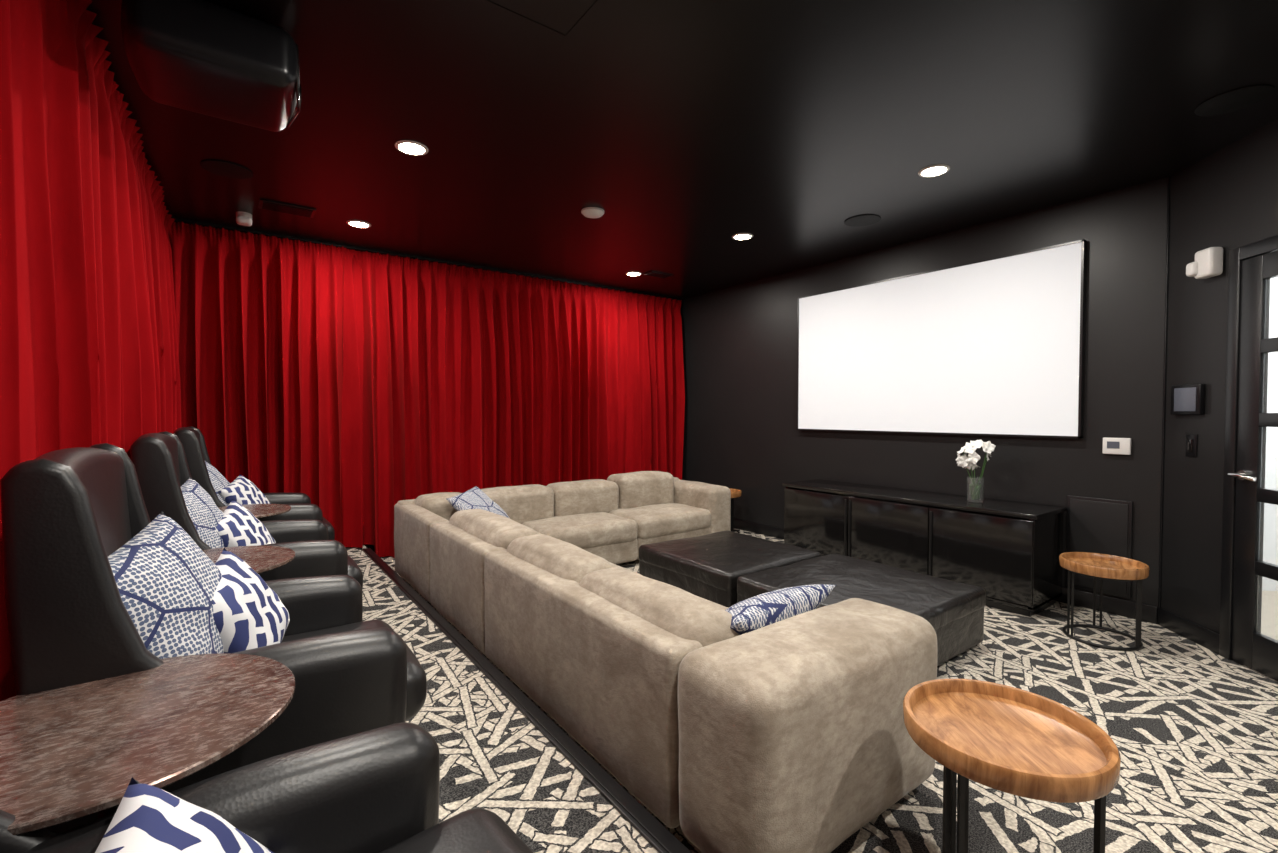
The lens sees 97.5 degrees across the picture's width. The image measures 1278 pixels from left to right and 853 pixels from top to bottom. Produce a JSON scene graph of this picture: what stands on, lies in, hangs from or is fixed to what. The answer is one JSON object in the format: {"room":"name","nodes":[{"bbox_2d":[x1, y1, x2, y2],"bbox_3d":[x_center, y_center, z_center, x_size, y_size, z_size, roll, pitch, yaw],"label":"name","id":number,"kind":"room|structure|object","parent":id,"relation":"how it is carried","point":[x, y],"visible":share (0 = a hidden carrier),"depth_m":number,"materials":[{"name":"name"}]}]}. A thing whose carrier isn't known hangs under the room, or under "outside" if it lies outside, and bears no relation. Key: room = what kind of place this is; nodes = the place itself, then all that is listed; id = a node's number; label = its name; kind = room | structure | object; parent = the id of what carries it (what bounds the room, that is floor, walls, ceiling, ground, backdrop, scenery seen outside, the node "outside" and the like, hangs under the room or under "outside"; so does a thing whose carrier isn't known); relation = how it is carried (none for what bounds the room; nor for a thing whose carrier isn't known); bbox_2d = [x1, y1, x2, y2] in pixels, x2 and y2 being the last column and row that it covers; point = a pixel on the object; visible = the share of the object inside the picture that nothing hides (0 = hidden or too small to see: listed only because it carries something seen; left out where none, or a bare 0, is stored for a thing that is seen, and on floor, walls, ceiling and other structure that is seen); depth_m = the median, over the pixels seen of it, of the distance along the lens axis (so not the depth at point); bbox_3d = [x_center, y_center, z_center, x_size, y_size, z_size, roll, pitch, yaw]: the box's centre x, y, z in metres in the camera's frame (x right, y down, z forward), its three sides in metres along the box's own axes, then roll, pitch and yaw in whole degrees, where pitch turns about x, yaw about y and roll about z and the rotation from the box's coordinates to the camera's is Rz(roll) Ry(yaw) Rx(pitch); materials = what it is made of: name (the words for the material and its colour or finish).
{"room":"home theater","nodes":[
{"label":"home theater","id":0,"kind":"room"},
{"bbox_2d":[364,544,374,551],"bbox_3d":[-1.857,-0.207,5.904,5.800,2.830,0.120,-1,2,-36],"label":"wall","id":1,"kind":"structure","parent":0,"point":[366,545],"depth_m":5.34,"materials":[{"name":"grey paint"}]},
{"bbox_2d":[345,544,658,852],"bbox_3d":[-1.273,1.238,1.949,1.780,0.129,7.000,-1,2,-36],"label":"floor","id":2,"kind":"structure","parent":0,"point":[492,757],"depth_m":1.98,"materials":[{"name":"carpet"}]},
{"bbox_2d":[0,653,294,834],"bbox_3d":[-0.990,0.872,1.056,0.590,0.644,0.590,-1,2,-36],"label":"side table","id":3,"kind":"object","parent":2,"relation":"on","point":[69,753],"visible":0.88,"depth_m":1.02,"materials":[{"name":"brown marble"},{"name":"metal"}]},
{"bbox_2d":[0,443,425,832],"bbox_3d":[-1.169,0.616,1.701,0.900,1.125,0.833,-1,2,-36],"label":"leather armchair","id":4,"kind":"object","parent":2,"relation":"on","point":[64,512],"visible":0.44,"depth_m":1.32,"materials":[{"name":"black leather"}]},
{"bbox_2d":[108,511,223,658],"bbox_3d":[-1.252,0.489,1.488,0.244,0.486,0.513,0,1,-13],"label":"throw pillow","id":5,"kind":"object","parent":4,"relation":"on","point":[167,585],"visible":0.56,"depth_m":1.43,"materials":[{"name":"blue fabric"}]},
{"bbox_2d":[213,548,289,652],"bbox_3d":[-1.192,0.565,1.681,0.219,0.360,0.370,-1,2,-25],"label":"throw pillow","id":6,"kind":"object","parent":4,"relation":"on","point":[248,615],"visible":0.63,"depth_m":1.63,"materials":[{"name":"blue fabric"}]},
{"bbox_2d":[281,620,425,720],"bbox_3d":[-1.119,0.827,1.741,0.775,0.220,0.562,-1,2,-36],"label":"armrest","id":7,"kind":"object","parent":4,"relation":"on","point":[305,629],"depth_m":1.95,"materials":[{"name":"black leather"}]},
{"bbox_2d":[130,431,362,587],"bbox_3d":[-1.924,0.589,2.821,0.900,1.125,0.833,-1,2,-36],"label":"leather armchair","id":8,"kind":"object","parent":2,"relation":"on","point":[159,459],"visible":0.27,"depth_m":2.57,"materials":[{"name":"black leather"}]},
{"bbox_2d":[181,477,223,548],"bbox_3d":[-2.038,0.473,2.584,0.221,0.454,0.489,0,1,-15],"label":"throw pillow","id":9,"kind":"object","parent":8,"relation":"on","point":[203,511],"visible":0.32,"depth_m":2.57,"materials":[{"name":"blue fabric"}]},
{"bbox_2d":[216,499,275,546],"bbox_3d":[-1.957,0.548,2.771,0.211,0.355,0.372,-1,1,-21],"label":"throw pillow","id":10,"kind":"object","parent":8,"relation":"on","point":[238,526],"visible":0.59,"depth_m":2.73,"materials":[{"name":"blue fabric"}]},
{"bbox_2d":[348,555,362,587],"bbox_3d":[-1.874,0.800,2.861,0.775,0.220,0.562,-1,2,-36],"label":"seat cushion","id":11,"kind":"object","parent":8,"relation":"on","point":[354,571],"depth_m":2.87,"materials":[{"name":"black leather"}]},
{"bbox_2d":[202,546,294,573],"bbox_3d":[-1.657,0.847,2.192,0.540,0.639,0.540,-1,2,-36],"label":"side table","id":12,"kind":"object","parent":2,"relation":"on","point":[261,559],"visible":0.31,"depth_m":2.28,"materials":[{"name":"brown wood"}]},
{"bbox_2d":[173,426,334,540],"bbox_3d":[-2.665,0.562,3.914,0.900,1.125,0.833,-1,2,-36],"label":"leather armchair","id":13,"kind":"object","parent":2,"relation":"on","point":[191,438],"visible":0.19,"depth_m":3.66,"materials":[{"name":"black leather"}]},
{"bbox_2d":[205,461,229,505],"bbox_3d":[-2.808,0.442,3.682,0.246,0.493,0.528,-1,1,-23],"label":"throw pillow","id":14,"kind":"object","parent":13,"relation":"on","point":[218,480],"visible":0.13,"depth_m":3.68,"materials":[{"name":"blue fabric"}]},
{"bbox_2d":[219,474,270,504],"bbox_3d":[-2.679,0.508,3.828,0.216,0.343,0.371,0,1,-18],"label":"throw pillow","id":15,"kind":"object","parent":13,"relation":"on","point":[241,490],"visible":0.6,"depth_m":3.77,"materials":[{"name":"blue fabric"}]},
{"bbox_2d":[323,517,334,540],"bbox_3d":[-2.615,0.774,3.955,0.775,0.220,0.562,-1,2,-36],"label":"seat cushion","id":16,"kind":"object","parent":13,"relation":"on","point":[331,533],"depth_m":3.96,"materials":[{"name":"black leather"}]},
{"bbox_2d":[218,504,290,517],"bbox_3d":[-2.369,0.820,3.330,0.520,0.639,0.520,-1,2,-36],"label":"side table","id":17,"kind":"object","parent":2,"relation":"on","point":[258,510],"visible":0.3,"depth_m":3.37,"materials":[{"name":"brown wood"}]},
{"bbox_2d":[0,721,534,852],"bbox_3d":[-0.489,0.641,0.647,0.980,1.125,0.833,-1,2,-41],"label":"leather armchair","id":18,"kind":"object","parent":2,"relation":"on","point":[375,789],"visible":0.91,"depth_m":0.99,"materials":[{"name":"black leather"}]},
{"bbox_2d":[95,778,273,852],"bbox_3d":[-0.590,0.672,0.737,0.238,0.302,0.369,-1,2,-23],"label":"throw pillow","id":19,"kind":"object","parent":18,"relation":"on","point":[148,818],"visible":1,"depth_m":0.78,"materials":[{"name":"blue fabric"}]},
{"bbox_2d":[379,808,534,852],"bbox_3d":[-0.438,0.853,0.696,0.845,0.220,0.562,-1,2,-41],"label":"seat cushion","id":20,"kind":"object","parent":18,"relation":"on","point":[478,830],"depth_m":1.03,"materials":[{"name":"black leather"}]},
{"bbox_2d":[362,548,691,852],"bbox_3d":[-0.468,1.220,2.323,0.071,0.146,6.650,-1,2,-36],"label":"floor step edge","id":21,"kind":"structure","parent":2,"relation":"attached to","point":[643,821],"depth_m":2.08,"materials":[{"name":"black metal"}]},
{"bbox_2d":[643,271,673,278],"bbox_3d":[0.204,-1.615,5.969,0.300,0.018,0.160,-1,2,-36],"label":"ceiling speaker","id":22,"kind":"object","parent":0,"point":[651,273],"depth_m":5.94},
{"bbox_2d":[86,0,1277,298],"bbox_3d":[0.234,-1.601,2.938,5.900,0.100,7.320,-1,2,-36],"label":"ceiling","id":23,"kind":"structure","parent":0,"point":[693,126],"depth_m":2.83,"materials":[{"name":"paint"}]},
{"bbox_2d":[121,0,300,131],"bbox_3d":[-1.616,-1.400,2.155,0.545,0.262,0.500,-1,2,-36],"label":"ceiling projector","id":24,"kind":"object","parent":23,"relation":"hanging from","point":[198,56],"depth_m":2.02,"materials":[{"name":"black plastic"}]},
{"bbox_2d":[200,160,252,178],"bbox_3d":[-2.500,-1.558,3.401,0.260,0.008,0.260,-1,2,-36],"label":"ceiling speaker","id":25,"kind":"object","parent":23,"relation":"in","point":[218,167],"depth_m":3.39},
{"bbox_2d":[236,211,251,225],"bbox_3d":[-2.934,-1.540,4.162,0.100,0.080,0.100,-1,2,-36],"label":"security camera","id":26,"kind":"object","parent":23,"relation":"attached to","point":[242,218],"visible":1,"depth_m":4.13,"materials":[{"name":"white plastic"}]},
{"bbox_2d":[258,199,315,217],"bbox_3d":[-2.538,-1.569,4.043,0.340,0.018,0.200,-1,2,-36],"label":"ceiling vent","id":27,"kind":"object","parent":23,"relation":"in","point":[264,204],"depth_m":4.02,"materials":[{"name":"black metal"}]},
{"bbox_2d":[346,220,370,227],"bbox_3d":[-2.192,-1.582,4.383,0.176,0.008,0.176,-1,2,-36],"label":"recessed light","id":28,"kind":"object","parent":23,"relation":"in","point":[355,223],"visible":1,"depth_m":4.38,"materials":[{"name":"white plastic"}]},
{"bbox_2d":[395,140,428,155],"bbox_3d":[-1.269,-1.552,3.126,0.176,0.008,0.176,-1,2,-36],"label":"recessed light","id":29,"kind":"object","parent":23,"relation":"in","point":[408,147],"visible":1,"depth_m":3.12,"materials":[{"name":"white plastic"}]},
{"bbox_2d":[171,217,681,299],"bbox_3d":[-1.537,-1.607,5.721,5.180,0.021,0.030,-1,2,-36],"label":"track","id":30,"kind":"object","parent":23,"relation":"attached to","point":[176,219],"visible":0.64,"depth_m":5.17,"materials":[{"name":"black metal"}]},
{"bbox_2d":[0,0,181,700],"bbox_3d":[-1.800,-0.159,1.543,0.281,2.660,6.418,-1,2,-32],"label":"curtain","id":31,"kind":"object","parent":30,"relation":"hanging from","point":[89,357],"visible":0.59,"depth_m":1.92,"materials":[{"name":"red fabric"}]},
{"bbox_2d":[169,221,362,547],"bbox_3d":[-3.025,-0.234,4.640,1.302,2.660,0.276,-1,2,-36],"label":"curtain","id":32,"kind":"object","parent":30,"relation":"hanging from","point":[267,335],"visible":0.8,"depth_m":4.69,"materials":[{"name":"red fabric"}]},
{"bbox_2d":[350,250,684,557],"bbox_3d":[-1.042,-0.204,6.118,3.864,2.790,0.286,-1,2,-36],"label":"curtain","id":33,"kind":"object","parent":30,"relation":"hanging from","point":[471,377],"visible":0.84,"depth_m":5.83,"materials":[{"name":"red fabric"}]},
{"bbox_2d":[486,0,564,35],"bbox_3d":[-0.546,-1.528,2.007,0.640,0.002,0.004,-1,2,-36],"label":"seam","id":34,"kind":"object","parent":23,"relation":"attached to","point":[486,0],"visible":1,"depth_m":2.09,"materials":[{"name":"black"}]},
{"bbox_2d":[565,0,597,35],"bbox_3d":[-0.098,-1.526,1.939,0.004,0.002,0.640,-1,2,-36],"label":"seam","id":35,"kind":"object","parent":23,"relation":"attached to","point":[597,0],"visible":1,"depth_m":2.10,"materials":[{"name":"black"}]},
{"bbox_2d":[581,207,603,217],"bbox_3d":[-0.339,-1.560,4.107,0.170,0.038,0.170,-1,2,-36],"label":"smoke detector","id":36,"kind":"object","parent":23,"relation":"attached to","point":[589,212],"visible":1,"depth_m":4.06,"materials":[{"name":"white plastic"}]},
{"bbox_2d":[625,272,641,275],"bbox_3d":[-0.056,-1.620,5.952,0.176,0.008,0.176,-1,2,-36],"label":"recessed light","id":37,"kind":"object","parent":23,"relation":"in","point":[627,273],"visible":1,"depth_m":5.93,"materials":[{"name":"white plastic"}]},
{"bbox_2d":[732,233,752,239],"bbox_3d":[0.867,-1.589,4.695,0.176,0.008,0.176,-1,2,-36],"label":"recessed light","id":38,"kind":"object","parent":23,"relation":"in","point":[741,236],"visible":1,"depth_m":4.68,"materials":[{"name":"white plastic"}]},
{"bbox_2d":[844,214,880,226],"bbox_3d":[1.715,-1.579,4.300,0.260,0.008,0.260,-1,2,-36],"label":"ceiling speaker","id":39,"kind":"object","parent":23,"relation":"in","point":[867,219],"depth_m":4.28},
{"bbox_2d":[918,164,949,176],"bbox_3d":[1.802,-1.559,3.422,0.176,0.008,0.176,-1,2,-36],"label":"recessed light","id":40,"kind":"object","parent":23,"relation":"in","point":[934,170],"visible":1,"depth_m":3.41,"materials":[{"name":"white plastic"}]},
{"bbox_2d":[1195,84,1274,115],"bbox_3d":[2.815,-1.540,2.652,0.260,0.008,0.260,-1,2,-36],"label":"ceiling speaker","id":41,"kind":"object","parent":23,"relation":"in","point":[1244,97],"depth_m":2.64},
{"bbox_2d":[380,528,1277,852],"bbox_3d":[0.234,1.328,3.009,5.900,0.100,7.320,-1,2,-36],"label":"floor","id":42,"kind":"structure","parent":0,"point":[1193,728],"depth_m":2.23,"materials":[{"name":"carpet"}]},
{"bbox_2d":[394,471,936,852],"bbox_3d":[0.350,0.883,3.876,3.002,0.745,3.950,-1,2,-36],"label":"sectional sofa","id":43,"kind":"object","parent":42,"relation":"on","point":[789,735],"visible":1,"depth_m":1.88,"materials":[{"name":"beige fabric"}]},
{"bbox_2d":[414,492,461,520],"bbox_3d":[-1.595,0.722,4.573,0.423,0.357,0.350,-1,2,-36],"label":"cushion","id":44,"kind":"object","parent":43,"relation":"on","point":[437,503],"depth_m":4.42,"materials":[{"name":"beige fabric"}]},
{"bbox_2d":[447,486,509,518],"bbox_3d":[-1.276,0.667,4.490,0.314,0.326,0.450,0,1,16],"label":"throw pillow","id":45,"kind":"object","parent":43,"relation":"on","point":[474,498],"visible":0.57,"depth_m":4.44,"materials":[{"name":"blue fabric"}]},
{"bbox_2d":[449,509,537,549],"bbox_3d":[-0.917,0.744,3.485,0.302,0.376,0.935,-1,2,-36],"label":"cushion","id":46,"kind":"object","parent":43,"relation":"on","point":[495,531],"depth_m":3.28,"materials":[{"name":"beige fabric"}]},
{"bbox_2d":[481,485,553,522],"bbox_3d":[-1.129,0.708,4.916,0.748,0.368,0.349,-1,2,-36],"label":"cushion","id":47,"kind":"object","parent":43,"relation":"on","point":[524,503],"depth_m":4.83,"materials":[{"name":"beige fabric"}]},
{"bbox_2d":[506,535,611,583],"bbox_3d":[-0.416,0.763,2.799,0.303,0.361,0.757,-1,2,-36],"label":"cushion","id":48,"kind":"object","parent":43,"relation":"on","point":[563,562],"depth_m":2.64,"materials":[{"name":"beige fabric"}]},
{"bbox_2d":[546,479,618,515],"bbox_3d":[-0.544,0.700,5.346,0.696,0.366,0.346,-1,2,-36],"label":"cushion","id":49,"kind":"object","parent":43,"relation":"on","point":[601,495],"depth_m":5.20,"materials":[{"name":"beige fabric"}]},
{"bbox_2d":[607,471,673,508],"bbox_3d":[0.021,0.669,5.758,0.698,0.409,0.356,-1,2,-36],"label":"cushion","id":50,"kind":"object","parent":43,"relation":"on","point":[638,488],"depth_m":5.59,"materials":[{"name":"beige fabric"}]},
{"bbox_2d":[579,567,737,646],"bbox_3d":[0.047,0.783,2.170,0.302,0.350,0.794,-1,2,-36],"label":"cushion","id":51,"kind":"object","parent":43,"relation":"on","point":[686,619],"depth_m":2.00,"materials":[{"name":"beige fabric"}]},
{"bbox_2d":[726,584,835,634],"bbox_3d":[0.449,0.763,2.179,0.620,0.276,0.340,-1,2,-41],"label":"throw pillow","id":52,"kind":"object","parent":43,"relation":"on","point":[768,608],"visible":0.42,"depth_m":2.04,"materials":[{"name":"blue fabric"}]},
{"bbox_2d":[639,531,821,607],"bbox_3d":[0.661,1.069,4.161,0.981,0.360,0.985,-1,2,-36],"label":"leather ottoman","id":53,"kind":"object","parent":42,"relation":"on","point":[708,567],"visible":0.7,"depth_m":3.93,"materials":[{"name":"black leather"}]},
{"bbox_2d":[729,488,741,532],"bbox_3d":[0.947,0.958,6.304,0.410,0.479,0.410,1,2,42],"label":"wood side table","id":54,"kind":"object","parent":42,"relation":"on","point":[734,493],"visible":0.34,"depth_m":6.30,"materials":[{"name":"brown wood"}]},
{"bbox_2d":[729,488,741,497],"bbox_3d":[0.947,0.749,6.299,0.410,0.060,0.410,1,2,42],"label":"tray","id":55,"kind":"object","parent":54,"relation":"on","point":[734,493],"depth_m":6.18,"materials":[{"name":"brown wood"}]},
{"bbox_2d":[736,554,984,664],"bbox_3d":[1.300,1.089,3.343,1.046,0.359,1.033,-1,2,-36],"label":"leather ottoman","id":56,"kind":"object","parent":42,"relation":"on","point":[955,610],"visible":0.59,"depth_m":3.21,"materials":[{"name":"black leather"}]},
{"bbox_2d":[782,479,1066,616],"bbox_3d":[2.177,0.894,4.612,0.558,0.689,2.060,-1,2,-36],"label":"media console","id":57,"kind":"object","parent":42,"relation":"on","point":[1009,550],"visible":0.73,"depth_m":4.13,"materials":[{"name":"black paint"}]},
{"bbox_2d":[956,440,995,502],"bbox_3d":[2.490,0.327,4.157,0.273,0.464,0.203,1,2,43],"label":"flower vase","id":58,"kind":"object","parent":57,"relation":"on","point":[975,485],"visible":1,"depth_m":4.11,"materials":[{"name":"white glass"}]},
{"bbox_2d":[903,678,1120,852],"bbox_3d":[0.946,1.039,1.465,0.468,0.549,0.468,0,1,2],"label":"wood side table","id":59,"kind":"object","parent":42,"relation":"on","point":[1004,738],"visible":1,"depth_m":1.41,"materials":[{"name":"brown wood"}]},
{"bbox_2d":[1059,552,1149,650],"bbox_3d":[2.769,1.034,3.350,0.416,0.469,0.416,1,2,34],"label":"wood side table","id":60,"kind":"object","parent":42,"relation":"on","point":[1096,565],"visible":1,"depth_m":3.34,"materials":[{"name":"brown wood"}]},
{"bbox_2d":[1059,552,1149,579],"bbox_3d":[2.769,0.830,3.346,0.416,0.060,0.416,1,2,34],"label":"tray","id":61,"kind":"object","parent":60,"relation":"on","point":[1096,565],"depth_m":3.32,"materials":[{"name":"brown wood"}]},
{"label":"door frame","id":62,"kind":"structure","parent":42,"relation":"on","visible":0},
{"bbox_2d":[1240,235,1277,259],"bbox_3d":[3.216,-0.916,2.528,0.140,0.070,0.945,0,1,9],"label":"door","id":63,"kind":"structure","parent":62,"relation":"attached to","point":[1268,245],"depth_m":2.90,"materials":[{"name":"black wood"}]},
{"bbox_2d":[1255,561,1277,580],"bbox_3d":[3.175,0.743,2.575,0.040,0.070,0.695,0,1,9],"label":"rail","id":64,"kind":"object","parent":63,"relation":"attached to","point":[1270,571],"visible":1,"depth_m":2.86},
{"bbox_2d":[1259,502,1277,565],"bbox_3d":[3.174,0.553,2.570,0.003,0.310,0.695,0,1,9],"label":"glass","id":65,"kind":"object","parent":64,"relation":"on","point":[1268,530],"visible":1,"depth_m":2.86,"materials":[{"name":"white glass"}]},
{"bbox_2d":[1257,488,1277,504],"bbox_3d":[3.175,0.363,2.566,0.040,0.070,0.695,0,1,9],"label":"rail","id":66,"kind":"object","parent":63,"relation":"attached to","point":[1269,496],"visible":1,"depth_m":2.85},
{"bbox_2d":[1261,427,1277,490],"bbox_3d":[3.174,0.168,2.561,0.003,0.320,0.695,0,1,9],"label":"glass","id":67,"kind":"object","parent":66,"relation":"on","point":[1269,456],"visible":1,"depth_m":2.86,"materials":[{"name":"white glass"}]},
{"bbox_2d":[1259,413,1277,426],"bbox_3d":[3.175,-0.027,2.556,0.040,0.070,0.695,0,1,9],"label":"rail","id":68,"kind":"object","parent":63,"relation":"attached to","point":[1265,419],"visible":1,"depth_m":2.85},
{"bbox_2d":[1263,351,1277,412],"bbox_3d":[3.174,-0.216,2.552,0.003,0.310,0.695,0,1,9],"label":"glass","id":69,"kind":"object","parent":68,"relation":"on","point":[1270,381],"visible":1,"depth_m":2.86,"materials":[{"name":"white glass"}]},
{"bbox_2d":[1261,337,1277,352],"bbox_3d":[3.175,-0.406,2.547,0.040,0.070,0.695,0,1,9],"label":"rail","id":70,"kind":"object","parent":63,"relation":"attached to","point":[1270,344],"visible":1,"depth_m":2.84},
{"bbox_2d":[1265,276,1277,338],"bbox_3d":[3.174,-0.596,2.542,0.003,0.310,0.695,0,1,9],"label":"glass","id":71,"kind":"object","parent":70,"relation":"on","point":[1271,306],"visible":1,"depth_m":2.85,"materials":[{"name":"white glass"}]},
{"bbox_2d":[680,177,1167,608],"bbox_3d":[1.863,-0.200,5.590,0.175,2.830,5.030,-1,2,-36],"label":"wall","id":72,"kind":"structure","parent":0,"point":[740,341],"depth_m":4.51,"materials":[{"name":"black paint"}]},
{"bbox_2d":[733,519,1157,623],"bbox_3d":[1.982,1.165,5.394,0.013,0.109,4.500,-1,2,-36],"label":"baseboard","id":73,"kind":"structure","parent":72,"relation":"attached to","point":[1120,607],"depth_m":3.85,"materials":[{"name":"black wood"}]},
{"bbox_2d":[1065,495,1132,598],"bbox_3d":[3.120,0.808,3.811,0.008,0.600,0.315,-1,2,-36],"label":"plate","id":74,"kind":"object","parent":72,"relation":"attached to","point":[1095,526],"visible":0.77,"depth_m":3.80,"materials":[{"name":"grey paint"}]},
{"bbox_2d":[1102,437,1130,454],"bbox_3d":[3.177,0.130,3.724,0.031,0.110,0.145,-1,2,-36],"label":"thermostat","id":75,"kind":"object","parent":72,"relation":"attached to","point":[1120,446],"visible":1,"depth_m":3.71,"materials":[{"name":"white plastic"}]},
{"bbox_2d":[1161,141,1236,633],"bbox_3d":[3.352,-0.145,3.328,0.120,2.830,0.520,0,1,9],"label":"wall","id":76,"kind":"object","parent":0,"point":[1202,194],"visible":0.5,"depth_m":3.29,"materials":[{"name":"grey paint"}]},
{"bbox_2d":[1158,177,1170,607],"bbox_3d":[3.319,-0.204,3.538,0.009,2.718,0.012,0,1,9],"label":"trim","id":77,"kind":"structure","parent":76,"relation":"attached to","point":[1169,178],"depth_m":3.53,"materials":[{"name":"black wood"}]},
{"bbox_2d":[1170,384,1204,414],"bbox_3d":[3.276,-0.161,3.350,0.032,0.180,0.220,0,1,9],"label":"panel","id":78,"kind":"object","parent":76,"relation":"attached to","point":[1189,399],"visible":1,"depth_m":3.32,"materials":[{"name":"plastic"}]},
{"bbox_2d":[1157,607,1219,653],"bbox_3d":[3.282,1.214,3.351,0.014,0.109,0.460,0,1,9],"label":"board","id":79,"kind":"object","parent":76,"relation":"attached to","point":[1198,634],"visible":1,"depth_m":3.33,"materials":[{"name":"black wood"}]},
{"bbox_2d":[1186,434,1196,456],"bbox_3d":[3.283,0.112,3.331,0.012,0.135,0.077,0,1,9],"label":"light switch","id":80,"kind":"object","parent":76,"relation":"attached to","point":[1191,439],"visible":1,"depth_m":3.32,"materials":[{"name":"plastic"}]},
{"bbox_2d":[1186,247,1222,278],"bbox_3d":[3.220,-0.927,3.191,0.098,0.160,0.145,0,1,9],"label":"emergency light","id":81,"kind":"object","parent":76,"relation":"attached to","point":[1208,263],"visible":1,"depth_m":3.15,"materials":[{"name":"white plastic"}]},
{"bbox_2d":[1219,247,1242,659],"bbox_3d":[3.254,0.156,3.059,0.055,2.239,0.065,0,1,9],"label":"door frame","id":82,"kind":"structure","parent":76,"relation":"attached to","point":[1235,264],"depth_m":3.06,"materials":[{"name":"black wood"}]},
{"bbox_2d":[1234,119,1277,248],"bbox_3d":[3.225,-1.246,2.511,0.120,0.590,1.080,0,1,9],"label":"wall","id":83,"kind":"structure","parent":0,"point":[1256,186],"depth_m":2.93,"materials":[{"name":"grey paint"}]},
{"bbox_3d":[3.323,0.156,3.048,0.085,2.239,0.065,0,1,9],"label":"door frame","id":84,"kind":"structure","parent":0,"visible":0},
{"bbox_2d":[1231,255,1265,668],"bbox_3d":[3.239,0.191,2.965,0.040,2.155,0.122,0,1,9],"label":"door","id":85,"kind":"structure","parent":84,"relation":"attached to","point":[1253,285],"depth_m":2.96,"materials":[{"name":"black wood"}]},
{"bbox_2d":[1237,470,1249,479],"bbox_3d":[3.212,0.258,2.975,0.020,0.053,0.056,0,1,9],"label":"rose","id":86,"kind":"object","parent":85,"relation":"attached to","point":[1245,472],"visible":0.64,"depth_m":2.96,"materials":[{"name":"silver metal"}]},
{"bbox_3d":[3.180,0.258,2.980,0.045,0.021,0.022,0,1,9],"label":"neck","id":87,"kind":"object","parent":86,"relation":"attached to","visible":0},
{"bbox_2d":[1228,473,1256,481],"bbox_3d":[3.153,0.264,2.929,0.032,0.035,0.132,0,1,3],"label":"lever","id":88,"kind":"object","parent":87,"relation":"attached to","point":[1237,475],"visible":1,"depth_m":2.91,"materials":[{"name":"silver metal"}]},
{"bbox_2d":[1252,633,1277,680],"bbox_3d":[3.175,1.183,2.585,0.040,0.190,0.695,0,1,9],"label":"rail","id":89,"kind":"object","parent":85,"relation":"attached to","point":[1265,650],"visible":1,"depth_m":2.86,"materials":[{"name":"black metal"}]},
{"bbox_2d":[1257,575,1277,641],"bbox_3d":[3.174,0.933,2.579,0.003,0.310,0.695,0,1,9],"label":"glass","id":90,"kind":"object","parent":89,"relation":"on","point":[1267,605],"visible":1,"depth_m":2.87,"materials":[{"name":"white"}]},
{"bbox_2d":[1263,250,1277,278],"bbox_3d":[3.175,-0.814,2.537,0.040,0.125,0.695,0,1,9],"label":"rail","id":91,"kind":"object","parent":85,"relation":"attached to","point":[1270,260],"visible":1,"depth_m":2.84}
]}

